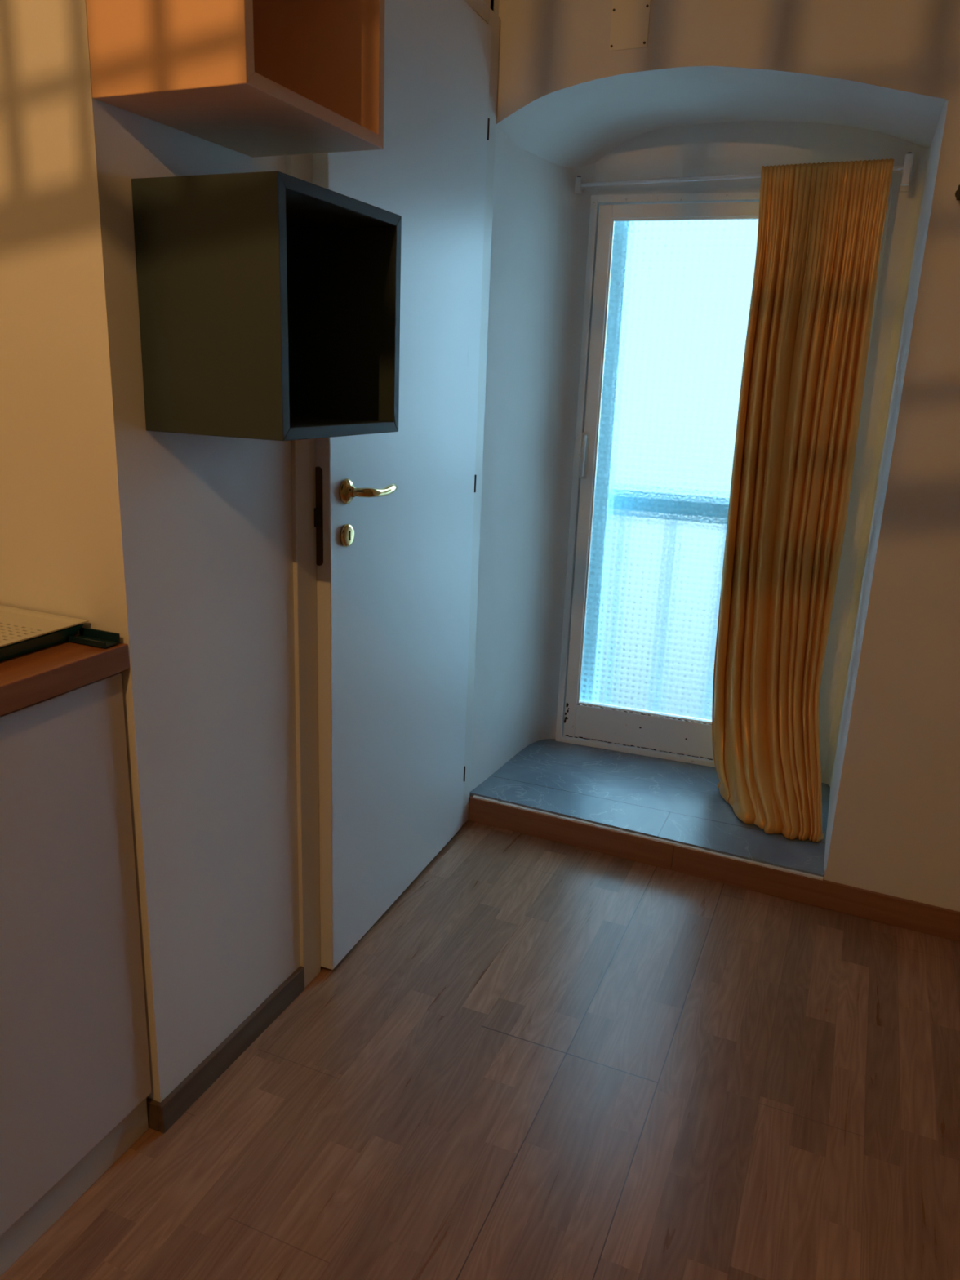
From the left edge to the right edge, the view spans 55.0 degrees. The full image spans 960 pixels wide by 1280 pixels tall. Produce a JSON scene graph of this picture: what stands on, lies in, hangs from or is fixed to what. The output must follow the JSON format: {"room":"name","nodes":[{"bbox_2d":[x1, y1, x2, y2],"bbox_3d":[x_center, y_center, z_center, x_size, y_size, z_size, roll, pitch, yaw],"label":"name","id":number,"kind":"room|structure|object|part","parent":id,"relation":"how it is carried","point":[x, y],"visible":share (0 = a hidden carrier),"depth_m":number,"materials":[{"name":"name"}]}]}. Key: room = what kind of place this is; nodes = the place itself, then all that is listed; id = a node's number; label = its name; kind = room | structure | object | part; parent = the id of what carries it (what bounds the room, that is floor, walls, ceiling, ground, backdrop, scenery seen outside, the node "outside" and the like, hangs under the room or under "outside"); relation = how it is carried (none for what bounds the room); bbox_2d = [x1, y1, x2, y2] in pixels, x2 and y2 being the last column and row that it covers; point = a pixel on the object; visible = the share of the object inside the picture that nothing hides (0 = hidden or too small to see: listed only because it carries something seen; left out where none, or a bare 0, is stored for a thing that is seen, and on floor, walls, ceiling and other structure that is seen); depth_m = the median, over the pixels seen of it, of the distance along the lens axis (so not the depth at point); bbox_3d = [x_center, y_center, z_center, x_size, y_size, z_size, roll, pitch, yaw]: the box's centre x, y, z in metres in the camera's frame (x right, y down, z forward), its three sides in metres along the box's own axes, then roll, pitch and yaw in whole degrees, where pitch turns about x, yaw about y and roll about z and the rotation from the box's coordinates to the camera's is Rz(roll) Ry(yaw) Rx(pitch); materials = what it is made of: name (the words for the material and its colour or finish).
{"room":"kitchen","nodes":[
{"label":"kitchen","id":0,"kind":"room"},
{"bbox_2d":[0,0,499,1102],"bbox_3d":[-0.528,-0.671,2.125,0.660,2.780,1.556,9,17,22],"label":"wall","id":1,"kind":"structure","parent":0,"point":[180,546],"depth_m":1.49,"materials":[{"name":"white paint"}]},
{"bbox_2d":[146,965,304,1133],"bbox_3d":[-0.504,0.815,1.884,0.042,0.060,0.458,9,17,22],"label":"baseboard","id":2,"kind":"structure","parent":1,"relation":"attached to","point":[162,1116],"depth_m":1.82,"materials":[{"name":"brown wood"}]},
{"bbox_2d":[85,0,385,157],"bbox_3d":[-0.327,-0.915,1.292,0.249,0.350,0.350,9,17,22],"label":"cube shelf","id":3,"kind":"object","parent":1,"relation":"attached to","point":[253,78],"visible":1,"depth_m":1.29,"materials":[{"name":"brown laminate"}]},
{"bbox_3d":[-0.392,-0.875,1.144,0.249,0.349,0.018,9,17,22],"label":"panel","id":4,"kind":"part","parent":3,"relation":"part of","materials":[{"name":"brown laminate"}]},
{"bbox_3d":[-0.334,-0.755,1.338,0.249,0.018,0.349,9,17,22],"label":"panel","id":5,"kind":"part","parent":3,"relation":"part of","materials":[{"name":"brown laminate"}]},
{"bbox_3d":[-0.262,-0.954,1.440,0.249,0.349,0.018,9,17,22],"label":"panel","id":6,"kind":"part","parent":3,"relation":"part of","materials":[{"name":"brown laminate"}]},
{"bbox_2d":[131,170,401,440],"bbox_3d":[-0.320,-0.511,1.468,0.249,0.350,0.350,9,17,22],"label":"cube shelf","id":7,"kind":"object","parent":1,"relation":"attached to","point":[269,301],"visible":1,"depth_m":1.34,"materials":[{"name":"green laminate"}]},
{"bbox_3d":[-0.385,-0.471,1.320,0.249,0.349,0.018,9,17,22],"label":"panel","id":8,"kind":"part","parent":7,"relation":"part of","materials":[{"name":"grey laminate"}]},
{"bbox_3d":[-0.313,-0.671,1.422,0.249,0.018,0.349,9,17,22],"label":"panel","id":9,"kind":"part","parent":7,"relation":"part of","materials":[{"name":"grey laminate"}]},
{"bbox_3d":[-0.326,-0.351,1.514,0.249,0.018,0.349,9,17,22],"label":"panel","id":10,"kind":"part","parent":7,"relation":"part of","materials":[{"name":"grey laminate"}]},
{"bbox_3d":[-0.255,-0.551,1.616,0.249,0.349,0.018,9,17,22],"label":"panel","id":11,"kind":"part","parent":7,"relation":"part of","materials":[{"name":"grey laminate"}]},
{"bbox_2d":[285,0,499,987],"bbox_3d":[-0.223,-0.392,2.221,0.110,2.215,0.934,9,17,22],"label":"trim","id":12,"kind":"structure","parent":1,"relation":"attached to","point":[298,166],"depth_m":2.01,"materials":[{"name":"white paint"}]},
{"bbox_2d":[311,0,491,969],"bbox_3d":[-0.148,-0.362,2.190,0.103,2.155,0.797,8,17,20],"label":"door","id":13,"kind":"structure","parent":1,"relation":"in","point":[393,512],"depth_m":2.15,"materials":[{"name":"white paint"}]},
{"bbox_3d":[-0.325,-0.248,1.859,0.018,0.200,0.004,8,17,20],"label":"lock plate","id":14,"kind":"part","parent":13,"relation":"part of","materials":[{"name":"brown metal"}]},
{"bbox_3d":[-0.223,-0.314,1.937,0.055,0.022,0.138,8,17,20],"label":"handle","id":15,"kind":"part","parent":13,"relation":"part of","materials":[{"name":"gold metal"}]},
{"bbox_2d":[0,819,959,1279],"bbox_3d":[0.019,1.274,0.570,3.560,0.060,4.820,9,17,22],"label":"floor","id":16,"kind":"structure","parent":0,"point":[544,1059],"depth_m":1.78,"materials":[{"name":"brown wood"}]},
{"bbox_2d":[0,672,151,1276],"bbox_3d":[-1.080,0.553,1.218,0.638,0.884,1.056,9,17,22],"label":"base cabinet","id":17,"kind":"object","parent":16,"relation":"on","point":[75,1084],"visible":0.83,"depth_m":1.43,"materials":[{"name":"grey wood"}]},
{"bbox_2d":[0,634,129,715],"bbox_3d":[-1.058,0.106,1.092,0.654,0.042,1.062,9,17,22],"label":"countertop","id":18,"kind":"structure","parent":17,"relation":"on","point":[29,678],"depth_m":1.34,"materials":[{"name":"brown wood"}]},
{"bbox_2d":[0,604,119,661],"bbox_3d":[-0.882,0.021,1.286,0.483,0.028,0.528,9,17,22],"label":"dish rack","id":19,"kind":"object","parent":18,"relation":"on","point":[22,631],"visible":1,"depth_m":1.42,"materials":[{"name":"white plastic"}]},
{"bbox_2d":[0,622,84,661],"bbox_3d":[-0.912,0.018,1.299,0.416,0.024,0.526,9,17,22],"label":"tray","id":20,"kind":"object","parent":19,"relation":"on","point":[16,639],"depth_m":1.39,"materials":[{"name":"plastic"}]},
{"bbox_3d":[-0.601,-0.004,1.431,0.080,0.016,0.032,9,17,22],"label":"spout","id":21,"kind":"part","parent":19,"relation":"part of","materials":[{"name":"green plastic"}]},
{"bbox_2d":[470,0,959,911],"bbox_3d":[1.393,-0.662,2.365,2.700,2.780,0.842,9,17,22],"label":"wall","id":22,"kind":"structure","parent":0,"point":[802,82],"depth_m":2.41,"materials":[{"name":"paint"}]},
{"bbox_2d":[608,0,650,50],"bbox_3d":[0.357,-1.470,2.197,0.094,0.110,0.005,9,17,23],"label":"cover plate","id":23,"kind":"object","parent":22,"relation":"attached to","point":[629,23],"visible":1,"depth_m":2.20,"materials":[{"name":"white plastic"}]},
{"bbox_2d":[472,795,823,880],"bbox_3d":[0.453,0.567,2.692,1.041,0.006,0.013,9,17,23],"label":"trim","id":24,"kind":"structure","parent":22,"relation":"attached to","point":[691,847],"depth_m":2.67,"materials":[{"name":"paint"}]},
{"bbox_2d":[469,738,830,879],"bbox_3d":[0.575,0.520,3.006,1.061,0.090,0.694,9,17,22],"label":"ledge","id":25,"kind":"object","parent":22,"relation":"in","point":[682,802],"visible":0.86,"depth_m":2.90,"materials":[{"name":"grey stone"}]},
{"bbox_2d":[468,795,959,942],"bbox_3d":[1.183,0.728,2.389,2.691,0.080,0.014,9,17,23],"label":"baseboard","id":26,"kind":"structure","parent":22,"relation":"attached to","point":[940,922],"depth_m":2.59,"materials":[{"name":"brown wood"}]},
{"bbox_2d":[555,188,893,767],"bbox_3d":[0.722,-0.454,2.981,0.862,1.808,0.118,8,17,18],"label":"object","id":27,"kind":"structure","parent":22,"relation":"in","point":[669,278],"depth_m":3.01,"materials":[{"name":"white paint"}]},
{"bbox_3d":[0.341,-0.607,3.034,0.016,0.134,0.038,8,17,18],"label":"handle","id":28,"kind":"part","parent":27,"relation":"part of","materials":[{"name":"white ceramic"}]},
{"bbox_3d":[0.345,-0.610,3.053,0.024,0.150,0.005,8,17,18],"label":"handle plate","id":29,"kind":"part","parent":27,"relation":"part of","materials":[{"name":"silver metal"}]},
{"bbox_3d":[0.723,-0.454,2.986,0.810,1.758,0.048,8,17,18],"label":"sash","id":30,"kind":"part","parent":27,"relation":"part of","materials":[{"name":"white paint"}]},
{"bbox_3d":[0.726,-0.497,2.978,0.734,1.601,0.005,8,17,18],"label":"glass pane","id":31,"kind":"part","parent":27,"relation":"part of","materials":[{"name":"clear glass"}]},
{"bbox_2d":[574,152,913,194],"bbox_3d":[0.745,-1.341,2.691,0.944,0.079,0.127,9,17,22],"label":"curtain rod","id":32,"kind":"object","parent":22,"relation":"attached to","point":[907,168],"visible":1,"depth_m":2.67,"materials":[{"name":"white metal"}]},
{"bbox_3d":[0.725,-1.327,2.644,0.913,0.023,0.012,9,17,22],"label":"rod","id":33,"kind":"part","parent":32,"relation":"part of","materials":[{"name":"white metal"}]},
{"bbox_2d":[711,158,893,842],"bbox_3d":[0.892,-0.375,2.631,0.428,1.863,0.372,9,17,22],"label":"curtain","id":34,"kind":"object","parent":32,"relation":"hanging from","point":[820,228],"visible":1,"depth_m":2.73,"materials":[{"name":"gold fabric"}]},
{"bbox_2d":[955,184,959,199],"bbox_3d":[1.040,-0.967,1.997,0.022,0.030,0.026,9,17,22],"label":"wall hook","id":35,"kind":"object","parent":22,"relation":"attached to","point":[957,192],"visible":1,"depth_m":1.99,"materials":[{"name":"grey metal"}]}
]}

